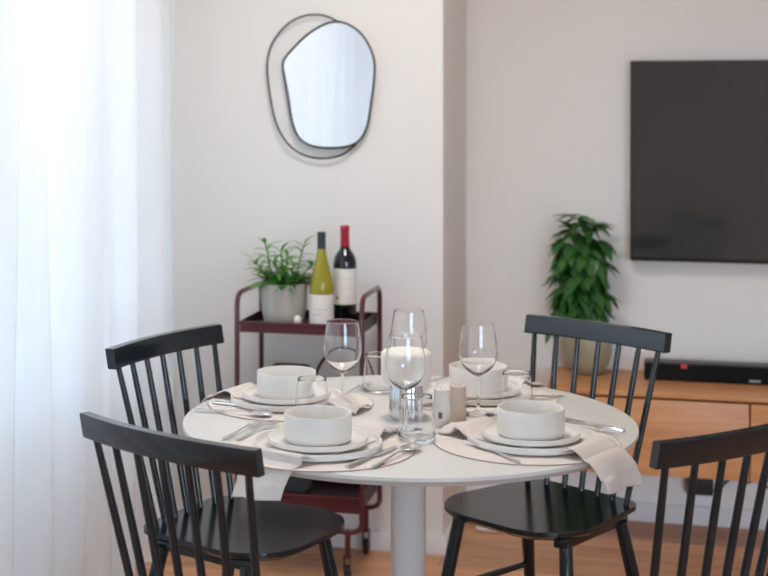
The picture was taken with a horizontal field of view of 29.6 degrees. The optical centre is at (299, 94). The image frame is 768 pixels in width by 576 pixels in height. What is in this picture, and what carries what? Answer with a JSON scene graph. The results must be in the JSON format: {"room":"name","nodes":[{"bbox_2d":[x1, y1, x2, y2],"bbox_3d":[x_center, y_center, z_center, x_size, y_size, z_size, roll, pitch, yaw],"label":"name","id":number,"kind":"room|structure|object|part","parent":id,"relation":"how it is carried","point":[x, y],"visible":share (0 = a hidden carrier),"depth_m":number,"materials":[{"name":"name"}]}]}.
{"room":"dining room","nodes":[
{"label":"dining room","id":0,"kind":"room"},
{"bbox_2d":[173,0,465,534],"bbox_3d":[-0.084,0.190,5.258,1.330,2.620,0.750,0,0,14],"label":"wall","id":1,"kind":"structure","parent":0,"point":[400,192],"depth_m":4.86,"materials":[{"name":"white paint"}]},
{"bbox_2d":[266,14,375,158],"bbox_3d":[0.070,-0.028,4.817,0.374,0.484,0.029,0,0,14],"label":"wall mirror","id":2,"kind":"object","parent":1,"relation":"attached to","point":[329,73],"visible":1,"depth_m":4.80,"materials":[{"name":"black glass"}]},
{"bbox_2d":[284,23,372,146],"bbox_3d":[0.096,-0.034,4.809,0.312,0.418,0.018,0,0,14],"label":"mirror glass","id":3,"kind":"object","parent":2,"relation":"attached to","point":[328,73],"depth_m":4.80,"materials":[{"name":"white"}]},
{"bbox_2d":[316,527,446,555],"bbox_3d":[-0.075,1.467,4.862,1.142,0.066,0.012,0,0,14],"label":"baseboard","id":4,"kind":"structure","parent":1,"relation":"attached to","point":[380,540],"depth_m":4.77,"materials":[{"name":"white paint"}]},
{"bbox_2d":[444,519,452,543],"bbox_3d":[0.540,1.467,4.989,0.012,0.066,0.538,0,0,14],"label":"baseboard","id":5,"kind":"structure","parent":1,"relation":"attached to","point":[447,532],"depth_m":4.77,"materials":[{"name":"white paint"}]},
{"bbox_2d":[135,520,767,575],"bbox_3d":[1.230,1.550,1.646,6.400,0.100,7.800,0,0,14],"label":"floor","id":6,"kind":"structure","parent":0,"point":[480,552],"depth_m":4.69,"materials":[{"name":"brown wood"}]},
{"bbox_2d":[79,412,264,575],"bbox_3d":[-0.106,1.056,2.802,0.472,0.893,0.495,0,0,41],"label":"dining chair","id":7,"kind":"object","parent":6,"relation":"on","point":[218,457],"visible":1,"depth_m":2.63,"materials":[{"name":"paint"}]},
{"bbox_3d":[-0.249,0.634,2.635,0.455,0.049,0.057,0,0,41],"label":"rail","id":8,"kind":"part","parent":7,"relation":"part of","materials":[{"name":"paint"}]},
{"bbox_2d":[105,324,344,575],"bbox_3d":[-0.160,1.056,3.560,0.495,0.893,0.472,0,0,32],"label":"dining chair","id":9,"kind":"object","parent":6,"relation":"on","point":[284,530],"visible":0.77,"depth_m":3.56,"materials":[{"name":"paint"}]},
{"bbox_3d":[-0.378,1.292,3.495,0.128,0.421,0.035,0,0,6],"label":"leg","id":10,"kind":"part","parent":9,"relation":"part of","materials":[{"name":"paint"}]},
{"bbox_3d":[-0.345,0.634,3.678,0.057,0.049,0.455,0,0,33],"label":"rail","id":11,"kind":"part","parent":9,"relation":"part of","materials":[{"name":"paint"}]},
{"bbox_3d":[-0.224,1.081,3.424,0.300,0.026,0.036,0,0,37],"label":"seat rail","id":12,"kind":"part","parent":9,"relation":"part of","materials":[{"name":"paint"}]},
{"bbox_3d":[-0.193,1.292,3.786,0.035,0.421,0.128,0,0,-31],"label":"leg","id":13,"kind":"part","parent":9,"relation":"part of","materials":[{"name":"paint"}]},
{"bbox_3d":[-0.128,1.057,3.540,0.418,0.024,0.419,0,0,33],"label":"seat","id":14,"kind":"part","parent":9,"relation":"part of","materials":[{"name":"paint"}]},
{"bbox_3d":[-0.113,1.292,3.301,0.034,0.421,0.113,0,0,-17],"label":"leg","id":15,"kind":"part","parent":9,"relation":"part of","materials":[{"name":"paint"}]},
{"bbox_3d":[0.095,1.292,3.627,0.113,0.421,0.034,0,0,-8],"label":"leg","id":16,"kind":"part","parent":9,"relation":"part of","materials":[{"name":"paint"}]},
{"bbox_2d":[235,281,381,575],"bbox_3d":[0.032,1.057,4.639,0.416,0.885,0.332,0,0,14],"label":"trolley","id":17,"kind":"object","parent":6,"relation":"on","point":[337,497],"visible":0.48,"depth_m":4.54,"materials":[{"name":"red metal"}]},
{"bbox_3d":[-0.163,0.955,4.684,0.016,0.680,0.296,0,0,14],"label":"frame","id":18,"kind":"part","parent":17,"relation":"part of","materials":[{"name":"red paint"}]},
{"bbox_2d":[243,235,315,322],"bbox_3d":[-0.051,0.587,4.605,0.289,0.295,0.246,0,0,0],"label":"potted fern","id":19,"kind":"object","parent":17,"relation":"on","point":[283,295],"visible":0.95,"depth_m":4.56,"materials":[{"name":"green plant"}]},
{"bbox_2d":[260,281,307,322],"bbox_3d":[-0.050,0.664,4.607,0.151,0.139,0.151,0,0,0],"label":"pot","id":20,"kind":"object","parent":19,"relation":"attached to","point":[278,305],"depth_m":4.55,"materials":[{"name":"grey ceramic"}]},
{"bbox_2d":[272,363,311,493],"bbox_3d":[-0.034,1.073,4.662,0.135,0.410,0.100,0,0,14],"label":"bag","id":21,"kind":"object","parent":17,"relation":"on","point":[297,485],"visible":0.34,"depth_m":4.61,"materials":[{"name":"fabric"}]},
{"bbox_2d":[293,315,301,322],"bbox_3d":[-0.008,0.710,4.519,0.026,0.047,0.026,0,0,0],"label":"stopper","id":22,"kind":"object","parent":17,"relation":"on","point":[297,319],"visible":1,"depth_m":4.51,"materials":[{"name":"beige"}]},
{"bbox_2d":[239,309,376,334],"bbox_3d":[0.031,0.726,4.635,0.444,0.035,0.375,0,0,0],"label":"tray","id":23,"kind":"object","parent":17,"relation":"on","point":[254,323],"depth_m":4.52,"materials":[{"name":"red metal"}]},
{"bbox_2d":[316,356,325,374],"bbox_3d":[0.143,0.912,4.710,0.206,0.340,0.011,0,0,14],"label":"hoop","id":24,"kind":"object","parent":17,"relation":"hanging from","point":[323,358],"visible":0.08,"depth_m":4.72,"materials":[{"name":"black metal"}]},
{"bbox_2d":[309,231,333,323],"bbox_3d":[0.068,0.582,4.548,0.077,0.305,0.077,0,0,4],"label":"wine bottle","id":25,"kind":"object","parent":17,"relation":"on","point":[321,292],"visible":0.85,"depth_m":4.52,"materials":[{"name":"yellow glass"}]},
{"bbox_3d":[0.068,0.603,4.548,0.076,0.262,0.076,0,0,4],"label":"bottle glass","id":26,"kind":"part","parent":25,"relation":"part of","materials":[{"name":"yellow glass"}]},
{"bbox_2d":[277,479,376,513],"bbox_3d":[0.031,1.263,4.635,0.444,0.050,0.375,0,0,0],"label":"tray","id":27,"kind":"object","parent":17,"relation":"on","point":[337,497],"depth_m":4.50,"materials":[{"name":"red metal"}]},
{"bbox_2d":[333,225,356,319],"bbox_3d":[0.142,0.574,4.600,0.075,0.320,0.075,0,0,4],"label":"wine bottle","id":28,"kind":"object","parent":17,"relation":"on","point":[344,263],"visible":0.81,"depth_m":4.57,"materials":[{"name":"black glass"}]},
{"bbox_3d":[0.225,0.955,4.586,0.016,0.680,0.296,0,0,14],"label":"frame","id":29,"kind":"part","parent":17,"relation":"part of","materials":[{"name":"red paint"}]},
{"bbox_2d":[183,376,638,575],"bbox_3d":[0.253,1.128,3.388,1.050,0.744,1.050,0,0,0],"label":"dining table","id":30,"kind":"object","parent":6,"relation":"on","point":[430,466],"visible":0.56,"depth_m":3.31,"materials":[{"name":"laminate"}]},
{"bbox_2d":[221,419,266,439],"bbox_3d":[-0.128,0.749,3.256,0.023,0.009,0.197,0,0,26],"label":"fork","id":31,"kind":"object","parent":30,"relation":"on","point":[257,422],"visible":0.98,"depth_m":3.26,"materials":[{"name":"silver metal"}]},
{"bbox_3d":[-0.138,0.749,3.235,0.023,0.009,0.152,0,0,25],"label":"handle","id":32,"kind":"part","parent":31,"relation":"part of","materials":[{"name":"silver metal"}]},
{"bbox_2d":[235,419,279,440],"bbox_3d":[-0.096,0.747,3.241,0.023,0.009,0.197,0,0,25],"label":"fork","id":33,"kind":"object","parent":30,"relation":"on","point":[269,422],"visible":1,"depth_m":3.25,"materials":[{"name":"silver metal"}]},
{"bbox_3d":[-0.105,0.747,3.221,0.023,0.009,0.152,0,0,25],"label":"handle","id":34,"kind":"part","parent":33,"relation":"part of","materials":[{"name":"silver metal"}]},
{"bbox_2d":[208,388,373,421],"bbox_3d":[-0.023,0.754,3.553,0.406,0.003,0.406,0,0,0],"label":"placemat","id":35,"kind":"object","parent":30,"relation":"on","point":[225,397],"visible":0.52,"depth_m":3.48,"materials":[{"name":"beige"}]},
{"bbox_2d":[212,400,237,406],"bbox_3d":[-0.125,0.750,3.485,0.209,0.006,0.016,0,0,33],"label":"table knife","id":36,"kind":"object","parent":35,"relation":"on","point":[213,401],"visible":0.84,"depth_m":3.52,"materials":[{"name":"silver metal"}]},
{"bbox_2d":[194,408,272,416],"bbox_3d":[-0.159,0.748,3.425,0.203,0.011,0.041,0,0,22],"label":"spoon","id":37,"kind":"object","parent":35,"relation":"on","point":[255,413],"visible":1,"depth_m":3.41,"materials":[{"name":"silver metal"}]},
{"bbox_3d":[-0.185,0.747,3.436,0.146,0.009,0.012,0,0,22],"label":"handle","id":38,"kind":"part","parent":37,"relation":"part of","materials":[{"name":"silver metal"}]},
{"bbox_2d":[248,411,272,416],"bbox_3d":[-0.093,0.749,3.399,0.061,0.009,0.041,0,0,22],"label":"spoon bowl","id":39,"kind":"object","parent":37,"relation":"on","point":[256,413],"depth_m":3.41,"materials":[{"name":"silver metal"}]},
{"bbox_2d":[230,387,340,412],"bbox_3d":[-0.033,0.744,3.559,0.276,0.018,0.276,0,0,-17],"label":"dinner plate","id":40,"kind":"object","parent":35,"relation":"on","point":[242,403],"visible":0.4,"depth_m":3.47,"materials":[{"name":"white ceramic"}]},
{"bbox_2d":[243,385,330,404],"bbox_3d":[-0.033,0.734,3.559,0.216,0.016,0.216,0,0,-17],"label":"plate","id":41,"kind":"object","parent":40,"relation":"on","point":[250,393],"visible":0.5,"depth_m":3.48,"materials":[{"name":"white ceramic"}]},
{"bbox_2d":[257,365,315,399],"bbox_3d":[-0.033,0.707,3.559,0.145,0.060,0.145,0,0,-17],"label":"soup bowl","id":42,"kind":"object","parent":41,"relation":"on","point":[279,382],"visible":0.67,"depth_m":3.50,"materials":[{"name":"white ceramic"}]},
{"bbox_2d":[201,382,371,413],"bbox_3d":[-0.047,0.768,3.567,0.462,0.089,0.121,0,0,31],"label":"napkin","id":43,"kind":"object","parent":35,"relation":"on","point":[351,403],"visible":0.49,"depth_m":3.50,"materials":[{"name":"fabric"}]},
{"bbox_2d":[295,375,328,406],"bbox_3d":[0.028,0.706,3.372,0.081,0.095,0.081,0,0,0],"label":"tumbler","id":44,"kind":"object","parent":35,"relation":"on","point":[311,389],"visible":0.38,"depth_m":3.34,"materials":[{"name":"clear glass"}]},
{"bbox_2d":[324,319,361,413],"bbox_3d":[0.102,0.646,3.452,0.091,0.215,0.091,0,0,-8],"label":"wine glass","id":45,"kind":"object","parent":35,"relation":"on","point":[342,339],"visible":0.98,"depth_m":3.42,"materials":[{"name":"clear glass"}]},
{"bbox_3d":[0.102,0.703,3.452,0.011,0.079,0.011,0,0,0],"label":"stem","id":46,"kind":"part","parent":45,"relation":"part of","materials":[{"name":"clear glass"}]},
{"bbox_2d":[324,319,361,373],"bbox_3d":[0.102,0.601,3.452,0.091,0.126,0.091,0,0,0],"label":"glass bowl","id":47,"kind":"object","parent":45,"relation":"on","point":[342,339],"depth_m":3.42,"materials":[{"name":"clear glass"}]},
{"bbox_2d":[228,427,415,472],"bbox_3d":[0.045,0.754,3.105,0.406,0.003,0.406,0,0,-8],"label":"placemat","id":48,"kind":"object","parent":30,"relation":"on","point":[389,439],"visible":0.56,"depth_m":2.98,"materials":[{"name":"beige fabric"}]},
{"bbox_2d":[231,422,396,500],"bbox_3d":[0.053,0.774,3.083,0.141,0.101,0.434,0,0,43],"label":"napkin","id":49,"kind":"object","parent":48,"relation":"on","point":[269,487],"visible":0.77,"depth_m":2.95,"materials":[{"name":"fabric"}]},
{"bbox_2d":[253,428,382,461],"bbox_3d":[0.038,0.744,3.095,0.276,0.018,0.276,0,0,0],"label":"dinner plate","id":50,"kind":"object","parent":48,"relation":"on","point":[261,439],"visible":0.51,"depth_m":3.02,"materials":[{"name":"white ceramic"}]},
{"bbox_2d":[267,427,367,452],"bbox_3d":[0.038,0.734,3.095,0.216,0.016,0.216,0,0,0],"label":"plate","id":51,"kind":"object","parent":50,"relation":"on","point":[359,438],"visible":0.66,"depth_m":3.04,"materials":[{"name":"white ceramic"}]},
{"bbox_2d":[284,405,351,446],"bbox_3d":[0.038,0.707,3.095,0.145,0.060,0.145,0,0,0],"label":"soup bowl","id":52,"kind":"object","parent":51,"relation":"on","point":[306,425],"visible":0.98,"depth_m":3.04,"materials":[{"name":"white ceramic"}]},
{"bbox_2d":[345,445,396,467],"bbox_3d":[0.152,0.750,3.011,0.016,0.006,0.209,0,0,33],"label":"table knife","id":53,"kind":"object","parent":48,"relation":"on","point":[393,447],"visible":1,"depth_m":2.99,"materials":[{"name":"silver metal"}]},
{"bbox_3d":[0.123,0.750,2.968,0.015,0.006,0.106,0,0,33],"label":"handle","id":54,"kind":"part","parent":53,"relation":"part of","materials":[{"name":"silver metal"}]},
{"bbox_3d":[0.181,0.750,3.054,0.015,0.002,0.105,0,0,33],"label":"blade","id":55,"kind":"part","parent":53,"relation":"part of","materials":[{"name":"silver metal"}]},
{"bbox_2d":[371,443,420,466],"bbox_3d":[0.198,0.748,3.012,0.041,0.011,0.203,0,0,31],"label":"spoon","id":56,"kind":"object","parent":48,"relation":"on","point":[410,446],"visible":1,"depth_m":3.05,"materials":[{"name":"silver metal"}]},
{"bbox_3d":[0.184,0.747,2.988,0.012,0.009,0.146,0,0,31],"label":"handle","id":57,"kind":"part","parent":56,"relation":"part of","materials":[{"name":"silver metal"}]},
{"bbox_2d":[400,443,420,450],"bbox_3d":[0.235,0.749,3.073,0.041,0.009,0.061,0,0,31],"label":"spoon bowl","id":58,"kind":"object","parent":56,"relation":"on","point":[410,446],"depth_m":3.08,"materials":[{"name":"silver metal"}]},
{"bbox_2d":[344,384,362,394],"bbox_3d":[0.137,0.747,3.674,0.023,0.009,0.197,0,0,26],"label":"fork","id":59,"kind":"object","parent":30,"relation":"on","point":[358,385],"visible":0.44,"depth_m":3.67,"materials":[{"name":"silver metal"}]},
{"bbox_2d":[362,352,388,393],"bbox_3d":[0.200,0.708,3.700,0.081,0.095,0.081,0,0,0],"label":"tumbler","id":60,"kind":"object","parent":30,"relation":"on","point":[372,383],"visible":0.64,"depth_m":3.67,"materials":[{"name":"clear glass"}]},
{"bbox_2d":[385,333,425,433],"bbox_3d":[0.237,0.648,3.262,0.091,0.215,0.091,0,0,8],"label":"wine glass","id":61,"kind":"object","parent":30,"relation":"on","point":[405,364],"visible":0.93,"depth_m":3.23,"materials":[{"name":"clear glass"}]},
{"bbox_2d":[385,333,425,390],"bbox_3d":[0.237,0.603,3.262,0.091,0.126,0.091,0,0,0],"label":"glass bowl","id":62,"kind":"object","parent":61,"relation":"on","point":[405,364],"depth_m":3.23,"materials":[{"name":"clear glass"}]},
{"bbox_2d":[389,385,422,420],"bbox_3d":[0.248,0.714,3.392,0.080,0.084,0.079,0,0,0],"label":"candle holder","id":63,"kind":"object","parent":30,"relation":"on","point":[395,394],"visible":0.34,"depth_m":3.37,"materials":[{"name":"silver metal"}]},
{"bbox_2d":[381,348,430,386],"bbox_3d":[0.248,0.633,3.392,0.117,0.078,0.117,0,0,0],"label":"pillar candle","id":64,"kind":"object","parent":63,"relation":"on","point":[426,379],"visible":0.3,"depth_m":3.36,"materials":[{"name":"white wax"}]},
{"bbox_2d":[398,392,435,442],"bbox_3d":[0.256,0.706,3.175,0.081,0.095,0.081,0,0,0],"label":"tumbler","id":65,"kind":"object","parent":30,"relation":"on","point":[416,418],"visible":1,"depth_m":3.14,"materials":[{"name":"clear glass"}]},
{"bbox_2d":[431,376,446,381],"bbox_3d":[0.326,0.752,3.790,0.017,0.006,0.209,0,0,40],"label":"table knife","id":66,"kind":"object","parent":30,"relation":"on","point":[444,377],"visible":0.19,"depth_m":3.84,"materials":[{"name":"silver metal"}]},
{"bbox_2d":[434,387,450,427],"bbox_3d":[0.324,0.712,3.307,0.038,0.088,0.039,0,0,0],"label":"salt shaker","id":67,"kind":"object","parent":30,"relation":"on","point":[442,395],"visible":0.84,"depth_m":3.29,"materials":[{"name":"ceramic"}]},
{"bbox_2d":[449,384,465,421],"bbox_3d":[0.366,0.714,3.363,0.038,0.084,0.038,0,0,0],"label":"pepper shaker","id":68,"kind":"object","parent":30,"relation":"on","point":[458,391],"visible":0.86,"depth_m":3.35,"materials":[{"name":"beige ceramic"}]},
{"bbox_2d":[423,385,557,414],"bbox_3d":[0.439,0.754,3.621,0.406,0.003,0.406,0,0,30],"label":"placemat","id":69,"kind":"object","parent":30,"relation":"on","point":[537,391],"visible":0.16,"depth_m":3.58,"materials":[{"name":"beige"}]},
{"bbox_2d":[391,308,426,347],"bbox_3d":[0.272,0.646,3.625,0.091,0.215,0.091,0,0,8],"label":"wine glass","id":70,"kind":"object","parent":69,"relation":"on","point":[405,320],"visible":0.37,"depth_m":3.59,"materials":[{"name":"clear glass"}]},
{"bbox_2d":[459,321,496,417],"bbox_3d":[0.420,0.646,3.420,0.091,0.215,0.091,0,0,-8],"label":"wine glass","id":71,"kind":"object","parent":69,"relation":"on","point":[477,342],"visible":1,"depth_m":3.39,"materials":[{"name":"clear glass"}]},
{"bbox_3d":[0.420,0.703,3.420,0.011,0.079,0.011,0,0,0],"label":"stem","id":72,"kind":"part","parent":71,"relation":"part of","materials":[{"name":"clear glass"}]},
{"bbox_2d":[459,321,496,376],"bbox_3d":[0.420,0.601,3.420,0.091,0.126,0.091,0,0,0],"label":"glass bowl","id":73,"kind":"object","parent":71,"relation":"on","point":[477,342],"depth_m":3.39,"materials":[{"name":"clear glass"}]},
{"bbox_2d":[423,380,533,405],"bbox_3d":[0.446,0.744,3.630,0.276,0.018,0.276,0,0,-34],"label":"dinner plate","id":74,"kind":"object","parent":69,"relation":"on","point":[430,387],"visible":0.2,"depth_m":3.50,"materials":[{"name":"white ceramic"}]},
{"bbox_2d":[435,378,499,398],"bbox_3d":[0.446,0.734,3.630,0.216,0.016,0.216,0,0,-34],"label":"plate","id":75,"kind":"object","parent":74,"relation":"on","point":[445,382],"visible":0.23,"depth_m":3.53,"materials":[{"name":"white ceramic"}]},
{"bbox_2d":[449,361,506,393],"bbox_3d":[0.446,0.707,3.630,0.145,0.060,0.145,0,0,-34],"label":"soup bowl","id":76,"kind":"object","parent":75,"relation":"on","point":[490,382],"visible":0.51,"depth_m":3.57,"materials":[{"name":"white ceramic"}]},
{"bbox_2d":[428,382,544,403],"bbox_3d":[0.471,0.769,3.654,0.124,0.089,0.470,0,0,37],"label":"napkin","id":77,"kind":"object","parent":69,"relation":"on","point":[533,383],"visible":0.12,"depth_m":3.55,"materials":[{"name":"fabric"}]},
{"bbox_2d":[500,370,533,402],"bbox_3d":[0.514,0.706,3.440,0.081,0.095,0.081,0,0,0],"label":"tumbler","id":78,"kind":"object","parent":69,"relation":"on","point":[515,384],"visible":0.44,"depth_m":3.41,"materials":[{"name":"clear glass"}]},
{"bbox_2d":[533,394,564,397],"bbox_3d":[0.558,0.747,3.576,0.197,0.009,0.023,0,0,-15],"label":"fork","id":79,"kind":"object","parent":69,"relation":"on","point":[543,395],"visible":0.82,"depth_m":3.58,"materials":[{"name":"silver metal"}]},
{"bbox_2d":[433,426,621,465],"bbox_3d":[0.492,0.754,3.155,0.406,0.003,0.406,0,0,30],"label":"placemat","id":80,"kind":"object","parent":30,"relation":"on","point":[452,443],"visible":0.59,"depth_m":3.03,"materials":[{"name":"beige fabric"}]},
{"bbox_2d":[462,440,520,462],"bbox_3d":[0.404,0.747,3.051,0.023,0.009,0.197,0,0,-27],"label":"fork","id":81,"kind":"object","parent":80,"relation":"on","point":[466,442],"visible":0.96,"depth_m":3.02,"materials":[{"name":"silver metal"}]},
{"bbox_3d":[0.415,0.747,3.031,0.023,0.009,0.152,0,0,-27],"label":"handle","id":82,"kind":"part","parent":81,"relation":"part of","materials":[{"name":"silver metal"}]},
{"bbox_2d":[467,424,595,455],"bbox_3d":[0.501,0.744,3.147,0.276,0.018,0.276,0,0,38],"label":"dinner plate","id":83,"kind":"object","parent":80,"relation":"on","point":[585,433],"visible":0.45,"depth_m":3.03,"materials":[{"name":"white ceramic"}]},
{"bbox_2d":[481,421,580,446],"bbox_3d":[0.501,0.734,3.147,0.216,0.016,0.216,0,0,38],"label":"plate","id":84,"kind":"object","parent":83,"relation":"on","point":[572,433],"visible":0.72,"depth_m":3.09,"materials":[{"name":"white ceramic"}]},
{"bbox_2d":[497,400,564,440],"bbox_3d":[0.501,0.707,3.147,0.145,0.060,0.145,0,0,38],"label":"soup bowl","id":85,"kind":"object","parent":84,"relation":"on","point":[525,420],"visible":0.98,"depth_m":3.10,"materials":[{"name":"white ceramic"}]},
{"bbox_2d":[438,416,644,493],"bbox_3d":[0.510,0.772,3.129,0.432,0.096,0.158,0,0,39],"label":"napkin","id":86,"kind":"object","parent":80,"relation":"on","point":[614,466],"visible":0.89,"depth_m":3.04,"materials":[{"name":"fabric"}]},
{"bbox_2d":[565,421,621,433],"bbox_3d":[0.641,0.747,3.282,0.023,0.009,0.197,0,0,-41],"label":"fork","id":87,"kind":"object","parent":30,"relation":"on","point":[604,429],"visible":0.91,"depth_m":3.24,"materials":[{"name":"silver metal"}]},
{"bbox_3d":[0.626,0.747,3.299,0.023,0.009,0.152,0,0,-41],"label":"handle","id":88,"kind":"part","parent":87,"relation":"part of","materials":[{"name":"silver metal"}]},
{"bbox_2d":[565,417,625,431],"bbox_3d":[0.659,0.752,3.325,0.017,0.006,0.209,0,0,-42],"label":"table knife","id":89,"kind":"object","parent":30,"relation":"on","point":[566,418],"visible":0.74,"depth_m":3.30,"materials":[{"name":"silver metal"}]},
{"bbox_3d":[0.625,0.752,3.364,0.015,0.002,0.105,0,0,-42],"label":"blade","id":90,"kind":"part","parent":89,"relation":"part of","materials":[{"name":"silver metal"}]},
{"bbox_3d":[0.692,0.752,3.286,0.015,0.006,0.106,0,0,-42],"label":"handle","id":91,"kind":"part","parent":89,"relation":"part of","materials":[{"name":"silver metal"}]},
{"bbox_2d":[476,526,498,532],"bbox_3d":[0.651,1.474,4.993,0.088,0.050,0.060,0,0,14],"label":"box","id":92,"kind":"object","parent":6,"relation":"on","point":[478,528],"visible":0.17,"depth_m":4.97,"materials":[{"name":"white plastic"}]},
{"bbox_2d":[441,314,671,575],"bbox_3d":[0.636,1.056,3.725,0.495,0.893,0.472,0,0,-43],"label":"dining chair","id":93,"kind":"object","parent":6,"relation":"on","point":[569,516],"visible":0.88,"depth_m":3.73,"materials":[{"name":"paint"}]},
{"bbox_3d":[0.373,1.292,3.742,0.113,0.421,0.034,0,0,-3],"label":"leg","id":94,"kind":"part","parent":93,"relation":"part of","materials":[{"name":"paint"}]},
{"bbox_3d":[0.625,1.292,3.953,0.035,0.421,0.128,0,0,20],"label":"leg","id":95,"kind":"part","parent":93,"relation":"part of","materials":[{"name":"paint"}]},
{"bbox_3d":[0.608,1.057,3.699,0.418,0.024,0.419,0,0,-44],"label":"seat","id":96,"kind":"part","parent":93,"relation":"part of","materials":[{"name":"paint"}]},
{"bbox_3d":[0.639,1.292,3.462,0.034,0.421,0.113,0,0,6],"label":"leg","id":97,"kind":"part","parent":93,"relation":"part of","materials":[{"name":"paint"}]},
{"bbox_3d":[0.725,1.081,3.603,0.036,0.026,0.300,0,0,42],"label":"seat rail","id":98,"kind":"part","parent":93,"relation":"part of","materials":[{"name":"paint"}]},
{"bbox_3d":[0.795,0.634,3.876,0.057,0.049,0.455,0,0,-44],"label":"rail","id":99,"kind":"part","parent":93,"relation":"part of","materials":[{"name":"paint"}]},
{"bbox_3d":[0.862,1.292,3.703,0.128,0.421,0.035,0,0,-17],"label":"leg","id":100,"kind":"part","parent":93,"relation":"part of","materials":[{"name":"paint"}]},
{"bbox_2d":[649,423,767,575],"bbox_3d":[0.696,1.056,2.848,0.472,0.893,0.495,0,0,-34],"label":"dining chair","id":101,"kind":"object","parent":6,"relation":"on","point":[692,451],"visible":1,"depth_m":2.63,"materials":[{"name":"paint"}]},
{"bbox_3d":[0.818,0.634,2.667,0.455,0.049,0.057,0,0,-34],"label":"rail","id":102,"kind":"part","parent":101,"relation":"part of","materials":[{"name":"paint"}]},
{"bbox_2d":[466,0,767,510],"bbox_3d":[2.809,0.190,4.804,4.500,2.620,0.200,0,0,14],"label":"wall","id":103,"kind":"structure","parent":0,"point":[548,81],"depth_m":5.17,"materials":[{"name":"white paint"}]},
{"bbox_2d":[467,490,767,529],"bbox_3d":[2.686,1.467,4.726,4.300,0.066,0.012,0,0,14],"label":"baseboard","id":104,"kind":"structure","parent":103,"relation":"attached to","point":[645,512],"depth_m":5.05,"materials":[{"name":"white paint"}]},
{"bbox_2d":[546,367,767,482],"bbox_3d":[1.849,1.107,4.750,2.033,0.274,0.378,0,0,14],"label":"sideboard","id":105,"kind":"object","parent":103,"relation":"attached to","point":[678,409],"visible":0.48,"depth_m":4.72,"materials":[{"name":"brown wood"}]},
{"bbox_2d":[540,214,623,374],"bbox_3d":[0.986,0.693,5.039,0.290,0.552,0.214,0,0,0],"label":"potted plant","id":106,"kind":"object","parent":105,"relation":"on","point":[579,268],"visible":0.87,"depth_m":5.01,"materials":[{"name":"green plant"}]},
{"bbox_3d":[1.002,0.894,5.060,0.172,0.151,0.172,0,0,0],"label":"pot","id":107,"kind":"part","parent":106,"relation":"part of","materials":[{"name":"beige ceramic"}]},
{"bbox_3d":[1.134,1.119,4.749,0.643,0.248,0.018,0,0,14],"label":"door","id":108,"kind":"part","parent":105,"relation":"part of","materials":[{"name":"brown wood"}]},
{"bbox_2d":[644,358,767,384],"bbox_3d":[1.642,0.939,4.860,0.950,0.059,0.092,0,0,14],"label":"soundbar","id":109,"kind":"object","parent":105,"relation":"on","point":[668,369],"visible":1,"depth_m":4.89,"materials":[{"name":"black plastic"}]},
{"bbox_3d":[1.642,0.910,4.862,0.942,0.003,0.084,0,0,14],"label":"panel","id":110,"kind":"part","parent":109,"relation":"part of","materials":[{"name":"grey plastic"}]},
{"bbox_3d":[1.762,1.119,4.589,0.643,0.248,0.018,0,0,14],"label":"door","id":111,"kind":"part","parent":105,"relation":"part of","materials":[{"name":"brown wood"}]},
{"bbox_2d":[630,60,767,263],"bbox_3d":[1.757,0.229,4.937,1.235,0.698,0.062,0,0,14],"label":"television","id":112,"kind":"object","parent":103,"relation":"attached to","point":[699,128],"visible":1,"depth_m":5.00,"materials":[{"name":"black"}]},
{"bbox_2d":[687,478,712,495],"bbox_3d":[1.390,1.335,5.036,0.088,0.100,0.050,0,0,14],"label":"power strip","id":113,"kind":"object","parent":103,"relation":"attached to","point":[704,487],"visible":0.27,"depth_m":5.01,"materials":[{"name":"black plastic"}]},
{"bbox_2d":[713,480,767,490],"bbox_3d":[1.546,1.351,5.002,0.244,0.060,0.008,0,0,14],"label":"cable","id":114,"kind":"object","parent":113,"relation":"attached to","point":[726,481],"visible":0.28,"depth_m":5.01,"materials":[{"name":"black plastic"}]},
{"bbox_3d":[1.294,-1.170,1.553,7.440,0.100,8.465,0,0,0],"label":"ceiling","id":115,"kind":"structure","parent":0,"visible":0},
{"bbox_2d":[0,0,174,575],"bbox_3d":[-1.191,0.185,1.978,0.164,2.606,6.147,0,0,14],"label":"sheer curtain","id":116,"kind":"object","parent":115,"relation":"hanging from","point":[86,86],"visible":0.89,"depth_m":4.03,"materials":[{"name":"fabric"}]}
]}

